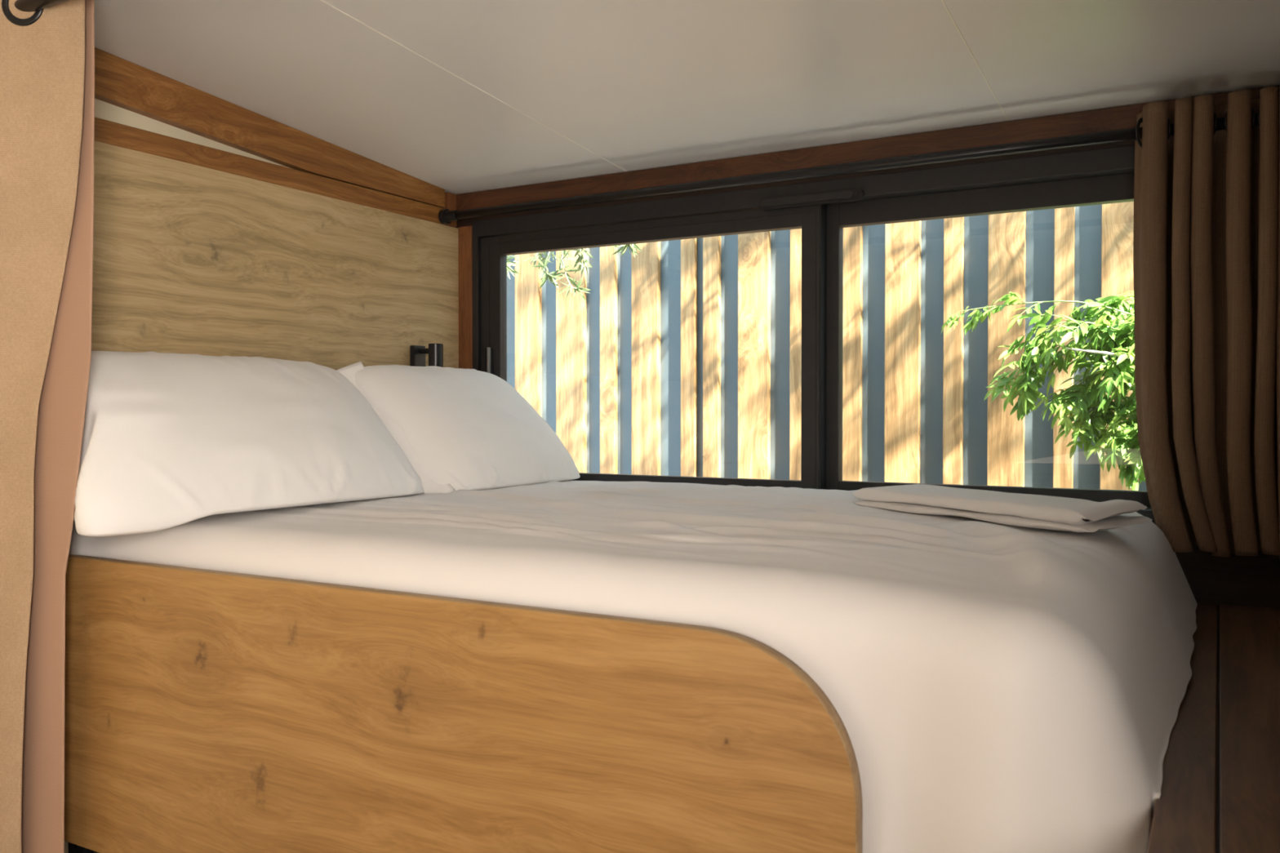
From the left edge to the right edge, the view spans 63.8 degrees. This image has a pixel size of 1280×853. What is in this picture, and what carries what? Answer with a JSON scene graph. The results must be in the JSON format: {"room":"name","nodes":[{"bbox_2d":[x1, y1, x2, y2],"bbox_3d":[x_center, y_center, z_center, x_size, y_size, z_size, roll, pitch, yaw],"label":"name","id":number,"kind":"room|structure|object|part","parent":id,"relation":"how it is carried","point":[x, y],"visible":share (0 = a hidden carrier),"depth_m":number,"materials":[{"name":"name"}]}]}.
{"room":"camper van bedroom","nodes":[
{"label":"camper van bedroom","id":0,"kind":"room"},
{"bbox_2d":[64,98,455,852],"bbox_3d":[-1.480,0.260,1.951,0.110,2.523,3.540,0,1,29],"label":"wall","id":1,"kind":"structure","parent":0,"point":[103,110],"depth_m":2.41,"materials":[{"name":"beige paint"}]},
{"bbox_2d":[14,0,69,12],"bbox_3d":[-0.184,-0.751,1.333,2.738,0.050,0.050,0,1,29],"label":"curtain rod","id":2,"kind":"object","parent":1,"relation":"attached to","point":[27,6],"visible":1,"depth_m":1.83,"materials":[{"name":"black metal"}]},
{"bbox_2d":[0,0,94,852],"bbox_3d":[-1.202,0.279,1.910,0.396,2.226,0.175,0,1,29],"label":"curtain","id":3,"kind":"object","parent":2,"relation":"hanging from","point":[47,55],"visible":0.99,"depth_m":1.92,"materials":[{"name":"beige fabric"}]},
{"bbox_2d":[74,141,458,511],"bbox_3d":[-1.026,0.064,2.611,0.029,1.396,1.740,0,1,29],"label":"headboard","id":4,"kind":"object","parent":1,"relation":"attached to","point":[189,259],"visible":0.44,"depth_m":2.65,"materials":[{"name":"brown wood"}]},
{"bbox_2d":[409,343,443,367],"bbox_3d":[-0.650,-0.164,3.146,0.096,0.177,0.058,0,1,29],"label":"reading lamp","id":5,"kind":"object","parent":4,"relation":"attached to","point":[435,351],"visible":0.54,"depth_m":3.14,"materials":[{"name":"black metal"}]},
{"bbox_3d":[-0.684,-0.162,3.165,0.018,0.173,0.056,0,1,29],"label":"wall plate","id":6,"kind":"part","parent":5,"relation":"part of","materials":[{"name":"black metal"}]},
{"bbox_3d":[-0.658,-0.232,3.153,0.041,0.017,0.017,0,1,24],"label":"arm","id":7,"kind":"part","parent":5,"relation":"part of","materials":[{"name":"black metal"}]},
{"bbox_2d":[94,47,444,208],"bbox_3d":[-1.118,-0.793,2.435,0.028,0.211,1.965,0,1,29],"label":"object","id":8,"kind":"structure","parent":1,"relation":"attached to","point":[120,82],"depth_m":2.60,"materials":[{"name":"brown wood"}]},
{"bbox_2d":[94,117,445,225],"bbox_3d":[-1.118,-0.659,2.440,0.026,0.052,1.970,0,1,29],"label":"trim","id":9,"kind":"structure","parent":1,"relation":"attached to","point":[106,131],"depth_m":2.63,"materials":[{"name":"brown wood"}]},
{"bbox_2d":[444,191,456,226],"bbox_3d":[-0.619,-0.699,3.317,0.032,0.105,0.045,0,1,29],"label":"trim","id":10,"kind":"structure","parent":1,"relation":"attached to","point":[450,198],"depth_m":3.30,"materials":[{"name":"brown wood"}]},
{"bbox_2d":[93,0,1279,194],"bbox_3d":[-0.238,-0.923,1.246,2.950,0.418,3.560,0,1,29],"label":"ceiling","id":11,"kind":"structure","parent":0,"point":[455,96],"depth_m":2.24,"materials":[{"name":"white paint"}]},
{"bbox_2d":[455,140,1279,827],"bbox_3d":[0.606,0.375,2.752,2.740,2.270,0.100,0,1,29],"label":"wall","id":12,"kind":"structure","parent":0,"point":[1234,580],"depth_m":2.32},
{"bbox_2d":[457,226,472,368],"bbox_3d":[-0.563,-0.134,3.344,0.055,1.030,0.021,0,1,29],"label":"trim","id":13,"kind":"structure","parent":12,"relation":"attached to","point":[464,233],"depth_m":3.33,"materials":[{"name":"brown wood"}]},
{"bbox_2d":[472,145,1155,522],"bbox_3d":[0.482,-0.221,2.803,2.295,0.870,0.137,0,1,29],"label":"window","id":14,"kind":"structure","parent":12,"relation":"in","point":[822,210],"depth_m":2.78,"materials":[{"name":"metal"}]},
{"bbox_3d":[-0.485,-0.165,3.298,0.026,0.175,0.014,0,1,29],"label":"handle","id":15,"kind":"part","parent":14,"relation":"part of","materials":[{"name":"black metal"}]},
{"bbox_3d":[-0.008,-0.212,3.057,1.143,0.785,0.036,0,1,29],"label":"sash","id":16,"kind":"part","parent":14,"relation":"part of","materials":[{"name":"metal"}]},
{"bbox_3d":[0.985,-0.206,2.551,1.109,0.789,0.036,0,1,29],"label":"sash","id":17,"kind":"part","parent":14,"relation":"part of","materials":[{"name":"metal"}]},
{"bbox_2d":[456,85,1279,210],"bbox_3d":[0.590,-0.716,2.677,2.710,0.054,0.026,0,1,29],"label":"trim","id":18,"kind":"structure","parent":12,"relation":"attached to","point":[1121,117],"depth_m":2.70,"materials":[{"name":"brown wood"}]},
{"bbox_3d":[-0.243,1.557,1.273,2.950,0.050,3.540,0,1,29],"label":"floor","id":19,"kind":"structure","parent":0,"visible":0},
{"bbox_2d":[64,553,862,852],"bbox_3d":[-0.057,0.886,2.243,2.029,1.263,1.401,0,1,29],"label":"bed","id":20,"kind":"object","parent":19,"relation":"on","point":[206,711],"visible":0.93,"depth_m":1.60,"materials":[{"name":"brown wood"}]},
{"bbox_2d":[68,480,1197,852],"bbox_3d":[-0.014,0.527,2.212,2.119,0.747,1.443,0,1,29],"label":"sheet","id":21,"kind":"object","parent":20,"relation":"on","point":[993,687],"visible":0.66,"depth_m":1.41,"materials":[{"name":"white fabric"}]},
{"bbox_2d":[74,351,455,536],"bbox_3d":[-0.867,0.014,2.277,0.431,0.361,0.923,0,1,29],"label":"pillow","id":22,"kind":"object","parent":21,"relation":"on","point":[170,440],"visible":0.88,"depth_m":2.09,"materials":[{"name":"white fabric"}]},
{"bbox_2d":[355,364,580,492],"bbox_3d":[-0.469,-0.005,2.912,0.459,0.336,0.658,0,1,29],"label":"pillow","id":23,"kind":"object","parent":21,"relation":"on","point":[471,429],"visible":0.84,"depth_m":2.72,"materials":[{"name":"white fabric"}]},
{"bbox_2d":[853,484,1152,532],"bbox_3d":[0.680,0.154,2.001,0.204,0.050,0.547,-1,1,-34],"label":"linens","id":24,"kind":"object","parent":21,"relation":"on","point":[1025,510],"visible":1,"depth_m":1.88,"materials":[{"name":"white fabric"}]},
{"bbox_2d":[1146,601,1279,852],"bbox_3d":[1.045,0.970,1.370,0.606,1.120,1.888,0,1,29],"label":"wooden platform","id":25,"kind":"object","parent":19,"relation":"on","point":[1220,787],"visible":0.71,"depth_m":1.32,"materials":[{"name":"brown wood"}]},
{"bbox_3d":[0.999,0.280,0.555,0.100,2.523,3.540,0,1,29],"label":"wall","id":26,"kind":"structure","parent":0,"visible":0},
{"bbox_2d":[438,112,1258,224],"bbox_3d":[0.553,-0.659,2.612,2.709,0.047,0.047,0,1,29],"label":"curtain rod","id":27,"kind":"object","parent":26,"relation":"attached to","point":[446,216],"visible":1,"depth_m":2.65,"materials":[{"name":"black metal"}]},
{"bbox_2d":[1133,86,1279,559],"bbox_3d":[1.313,-0.213,2.183,0.485,0.985,0.103,0,1,29],"label":"curtain","id":28,"kind":"object","parent":27,"relation":"hanging from","point":[1206,226],"visible":1,"depth_m":2.21,"materials":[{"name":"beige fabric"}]},
{"label":"outside","id":29,"kind":"structure","parent":0,"visible":0},
{"bbox_3d":[0.997,1.820,3.833,12.000,0.050,2.090,0,1,29],"label":"ground","id":30,"kind":"structure","parent":29,"visible":0},
{"bbox_2d":[506,244,642,301],"bbox_3d":[2.077,-0.671,2.792,5.999,4.866,1.787,0,1,29],"label":"tree","id":31,"kind":"object","parent":30,"relation":"on","point":[543,261],"visible":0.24,"depth_m":3.90,"materials":[{"name":"green plant"}]},
{"bbox_2d":[506,201,1146,490],"bbox_3d":[0.583,0.436,4.097,11.000,2.710,0.060,0,1,29],"label":"fence","id":32,"kind":"object","parent":30,"relation":"on","point":[683,357],"visible":0.02,"depth_m":4.03,"materials":[{"name":"beige wood"}]},
{"bbox_2d":[941,290,1145,490],"bbox_3d":[1.395,0.700,3.111,0.904,2.212,0.469,0,1,29],"label":"foliage","id":33,"kind":"object","parent":30,"relation":"on","point":[1114,336],"visible":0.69,"depth_m":3.06,"materials":[{"name":"green plant"}]}
]}

